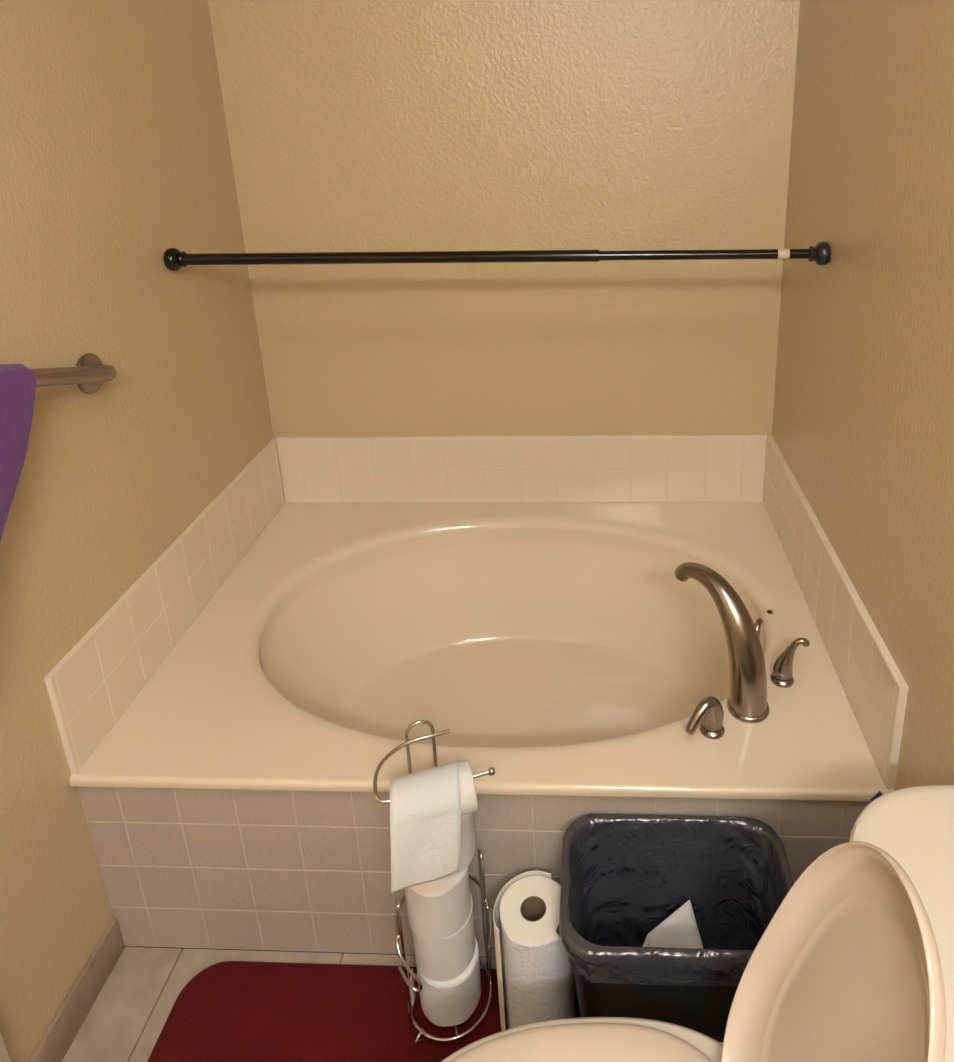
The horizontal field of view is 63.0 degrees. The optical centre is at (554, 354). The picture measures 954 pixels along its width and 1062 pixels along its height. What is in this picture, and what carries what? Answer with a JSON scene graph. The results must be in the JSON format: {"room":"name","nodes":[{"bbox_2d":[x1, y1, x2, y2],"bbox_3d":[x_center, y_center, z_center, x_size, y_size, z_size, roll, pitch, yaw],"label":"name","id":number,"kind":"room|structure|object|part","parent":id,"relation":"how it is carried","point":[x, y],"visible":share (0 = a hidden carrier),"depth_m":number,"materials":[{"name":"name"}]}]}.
{"room":"bathroom","nodes":[
{"label":"bathroom","id":0,"kind":"room"},
{"bbox_2d":[0,0,273,1061],"bbox_3d":[-0.969,0.228,0.608,0.060,2.540,3.273,-1,18,3],"label":"wall","id":1,"kind":"structure","parent":0,"point":[115,153],"depth_m":1.49,"materials":[{"name":"beige paint"}]},
{"bbox_2d":[0,1033,10,1061],"bbox_3d":[-0.907,0.310,0.902,0.030,2.100,0.127,-1,18,3],"label":"trim","id":2,"kind":"structure","parent":1,"relation":"attached to","point":[4,1057],"depth_m":1.22,"materials":[{"name":"beige"}]},
{"bbox_2d":[32,353,116,393],"bbox_3d":[-0.875,0.040,1.189,0.070,0.252,0.637,-1,18,3],"label":"towel bar","id":3,"kind":"object","parent":1,"relation":"attached to","point":[89,374],"visible":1,"depth_m":1.38,"materials":[{"name":"silver metal"}]},
{"bbox_2d":[0,364,36,542],"bbox_3d":[-0.857,0.268,0.974,0.067,0.526,0.642,-1,18,3],"label":"hand towel","id":4,"kind":"object","parent":3,"relation":"hanging from","point":[17,381],"visible":1,"depth_m":1.17,"materials":[{"name":"purple fabric"}]},
{"bbox_2d":[28,918,124,1061],"bbox_3d":[-0.926,1.506,0.483,0.010,0.083,2.247,-1,18,3],"label":"baseboard","id":5,"kind":"structure","parent":1,"relation":"attached to","point":[63,1029],"depth_m":1.43,"materials":[{"name":"wood"}]},
{"bbox_2d":[44,438,284,773],"bbox_3d":[-0.865,0.513,1.872,0.010,0.218,1.017,-1,18,3],"label":"tile backsplash","id":6,"kind":"structure","parent":1,"relation":"attached to","point":[90,688],"depth_m":1.68,"materials":[{"name":"beige tile"}]},
{"bbox_2d":[163,241,830,270],"bbox_3d":[-0.143,-0.218,1.728,1.481,0.066,0.053,-1,18,3],"label":"shower rod","id":7,"kind":"object","parent":1,"relation":"attached to","point":[174,259],"visible":1,"depth_m":1.72,"materials":[{"name":"black metal"}]},
{"bbox_2d":[62,947,577,1061],"bbox_3d":[-0.189,1.562,0.465,1.483,0.050,2.250,-1,18,3],"label":"floor","id":8,"kind":"structure","parent":0,"point":[126,1020],"depth_m":1.49,"materials":[{"name":"tile"}]},
{"bbox_2d":[147,961,580,1061],"bbox_3d":[-0.340,1.253,1.330,0.766,0.011,0.380,-1,18,3],"label":"bath mat","id":9,"kind":"object","parent":8,"relation":"on","point":[230,1011],"visible":0.59,"depth_m":1.42,"materials":[{"name":"red fabric"}]},
{"bbox_2d":[373,720,494,1045],"bbox_3d":[-0.212,0.924,1.358,0.179,0.591,0.172,-15,22,-35],"label":"toilet paper stand","id":10,"kind":"object","parent":9,"relation":"on","point":[488,936],"visible":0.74,"depth_m":1.36,"materials":[{"name":"silver metal"}]},
{"bbox_3d":[-0.263,1.067,1.357,0.006,0.297,0.024,-7,19,-16],"label":"rail","id":11,"kind":"part","parent":10,"relation":"part of","materials":[{"name":"silver metal"}]},
{"bbox_2d":[409,968,415,1007],"bbox_3d":[-0.257,1.142,1.389,0.001,0.072,0.025,0,18,4],"label":"scrap","id":12,"kind":"object","parent":10,"relation":"attached to","point":[413,994],"visible":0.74,"depth_m":1.39,"materials":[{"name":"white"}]},
{"bbox_3d":[-0.211,0.677,1.285,0.184,0.022,0.105,-7,19,-16],"label":"arm","id":13,"kind":"part","parent":10,"relation":"part of","materials":[{"name":"silver metal"}]},
{"bbox_2d":[390,759,477,893],"bbox_3d":[-0.201,0.749,1.247,0.149,0.151,0.096,-7,19,-16],"label":"toilet roll","id":14,"kind":"object","parent":10,"relation":"on","point":[427,807],"visible":1,"depth_m":1.22,"materials":[{"name":"white paper"}]},
{"bbox_2d":[416,937,480,1026],"bbox_3d":[-0.195,1.139,1.423,0.114,0.104,0.115,-1,18,3],"label":"toilet roll","id":15,"kind":"object","parent":10,"relation":"in","point":[452,1002],"visible":0.62,"depth_m":1.38,"materials":[{"name":"white paper"}]},
{"bbox_2d":[412,893,475,980],"bbox_3d":[-0.202,1.037,1.397,0.110,0.106,0.112,-1,18,3],"label":"toilet roll","id":16,"kind":"object","parent":15,"relation":"on","point":[445,959],"visible":0.52,"depth_m":1.35,"materials":[{"name":"white paper"}]},
{"bbox_2d":[404,867,470,940],"bbox_3d":[-0.206,0.936,1.359,0.113,0.108,0.113,-1,18,3],"label":"toilet roll","id":17,"kind":"object","parent":16,"relation":"on","point":[438,909],"visible":0.53,"depth_m":1.31,"materials":[{"name":"white paper"}]},
{"bbox_2d":[439,813,475,879],"bbox_3d":[-0.197,0.828,1.348,0.110,0.104,0.109,-1,18,3],"label":"toilet roll","id":18,"kind":"object","parent":17,"relation":"on","point":[468,844],"visible":0.15,"depth_m":1.32,"materials":[{"name":"white paper"}]},
{"bbox_3d":[-0.128,1.032,1.418,0.006,0.319,0.023,-7,19,-16],"label":"rail","id":19,"kind":"part","parent":10,"relation":"part of","materials":[{"name":"silver metal"}]},
{"bbox_3d":[-0.104,0.684,1.269,0.013,0.013,0.013,-1,18,3],"label":"knob","id":20,"kind":"part","parent":10,"relation":"part of","materials":[{"name":"silver metal"}]},
{"bbox_2d":[493,871,575,1030],"bbox_3d":[-0.034,1.082,1.378,0.137,0.268,0.130,-1,18,3],"label":"paper towel roll","id":21,"kind":"object","parent":9,"relation":"on","point":[536,977],"visible":0.84,"depth_m":1.32,"materials":[{"name":"white paper"}]},
{"bbox_2d":[69,502,893,956],"bbox_3d":[-0.122,0.772,1.917,1.482,0.554,1.028,-1,18,3],"label":"bathtub","id":22,"kind":"object","parent":8,"relation":"on","point":[560,648],"depth_m":1.63,"materials":[{"name":"white ceramic"}]},
{"bbox_3d":[0.280,0.684,1.463,0.090,0.082,0.048,-8,19,-19],"label":"faucet handle","id":23,"kind":"part","parent":22,"relation":"part of","materials":[{"name":"silver metal"}]},
{"bbox_2d":[674,562,769,723],"bbox_3d":[0.341,0.558,1.560,0.083,0.258,0.242,-11,20,-27],"label":"tub faucet","id":24,"kind":"object","parent":22,"relation":"attached to","point":[747,702],"visible":1,"depth_m":1.49,"materials":[{"name":"silver metal"}]},
{"bbox_3d":[0.416,0.615,1.627,0.050,0.105,0.068,-1,18,3],"label":"faucet handle","id":25,"kind":"part","parent":22,"relation":"part of","materials":[{"name":"silver metal"}]},
{"bbox_3d":[0.482,0.625,1.588,0.072,0.106,0.048,-1,18,3],"label":"faucet handle","id":26,"kind":"part","parent":22,"relation":"part of","materials":[{"name":"silver metal"}]},
{"bbox_2d":[871,791,882,800],"bbox_3d":[0.559,0.766,1.339,0.024,0.024,0.002,-1,18,3],"label":"scrap","id":27,"kind":"object","parent":22,"relation":"attached to","point":[879,793],"visible":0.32,"depth_m":1.34,"materials":[{"name":"blue"}]},
{"bbox_2d":[556,814,793,1042],"bbox_3d":[0.201,1.042,1.326,0.389,0.387,0.247,-1,18,3],"label":"waste bin","id":28,"kind":"object","parent":8,"relation":"on","point":[623,875],"visible":0.65,"depth_m":1.36,"materials":[{"name":"black plastic"}]},
{"bbox_2d":[642,899,703,948],"bbox_3d":[0.208,1.070,1.337,0.173,0.146,0.156,-1,18,3],"label":"paper scrap","id":29,"kind":"object","parent":28,"relation":"in","point":[680,929],"visible":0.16,"depth_m":1.36,"materials":[{"name":"grey paper"}]},
{"bbox_2d":[441,784,953,1061],"bbox_3d":[0.168,0.935,0.881,0.780,0.868,0.540,-1,18,3],"label":"toilet","id":30,"kind":"object","parent":8,"relation":"on","point":[855,963],"visible":1,"depth_m":0.90,"materials":[{"name":"beige ceramic"}]},
{"bbox_3d":[0.021,0.959,0.896,0.457,0.013,0.329,-1,18,3],"label":"seat","id":31,"kind":"part","parent":30,"relation":"part of","materials":[{"name":"beige plastic"}]},
{"bbox_3d":[0.073,1.157,0.958,0.577,0.404,0.359,-1,18,3],"label":"bowl","id":32,"kind":"part","parent":30,"relation":"part of","materials":[{"name":"beige ceramic"}]},
{"bbox_3d":[0.277,0.732,0.812,0.174,0.444,0.302,-1,18,3],"label":"lid","id":33,"kind":"part","parent":30,"relation":"part of","materials":[{"name":"beige plastic"}]},
{"bbox_3d":[0.441,0.668,0.781,0.217,0.044,0.540,-1,18,3],"label":"tank lid","id":34,"kind":"part","parent":30,"relation":"part of","materials":[{"name":"beige ceramic"}]},
{"bbox_2d":[208,0,799,501],"bbox_3d":[-0.122,-0.296,2.151,1.603,2.540,0.060,-1,18,3],"label":"wall","id":35,"kind":"structure","parent":0,"point":[353,125],"depth_m":2.08,"materials":[{"name":"beige paint"}]},
{"bbox_2d":[276,434,766,501],"bbox_3d":[-0.108,0.346,2.322,1.458,0.218,0.010,-1,18,3],"label":"tile backsplash","id":36,"kind":"structure","parent":35,"relation":"attached to","point":[714,467],"depth_m":2.31,"materials":[{"name":"beige tile"}]},
{"bbox_2d":[772,0,953,789],"bbox_3d":[0.572,0.211,0.527,0.060,2.540,3.273,-1,18,3],"label":"wall","id":37,"kind":"structure","parent":0,"point":[863,423],"depth_m":1.37,"materials":[{"name":"beige paint"}]},
{"bbox_2d":[764,436,907,788],"bbox_3d":[0.604,0.497,1.796,0.014,0.218,1.017,-1,18,3],"label":"tile backsplash","id":38,"kind":"structure","parent":37,"relation":"attached to","point":[876,691],"depth_m":1.58,"materials":[{"name":"beige tile"}]}
]}

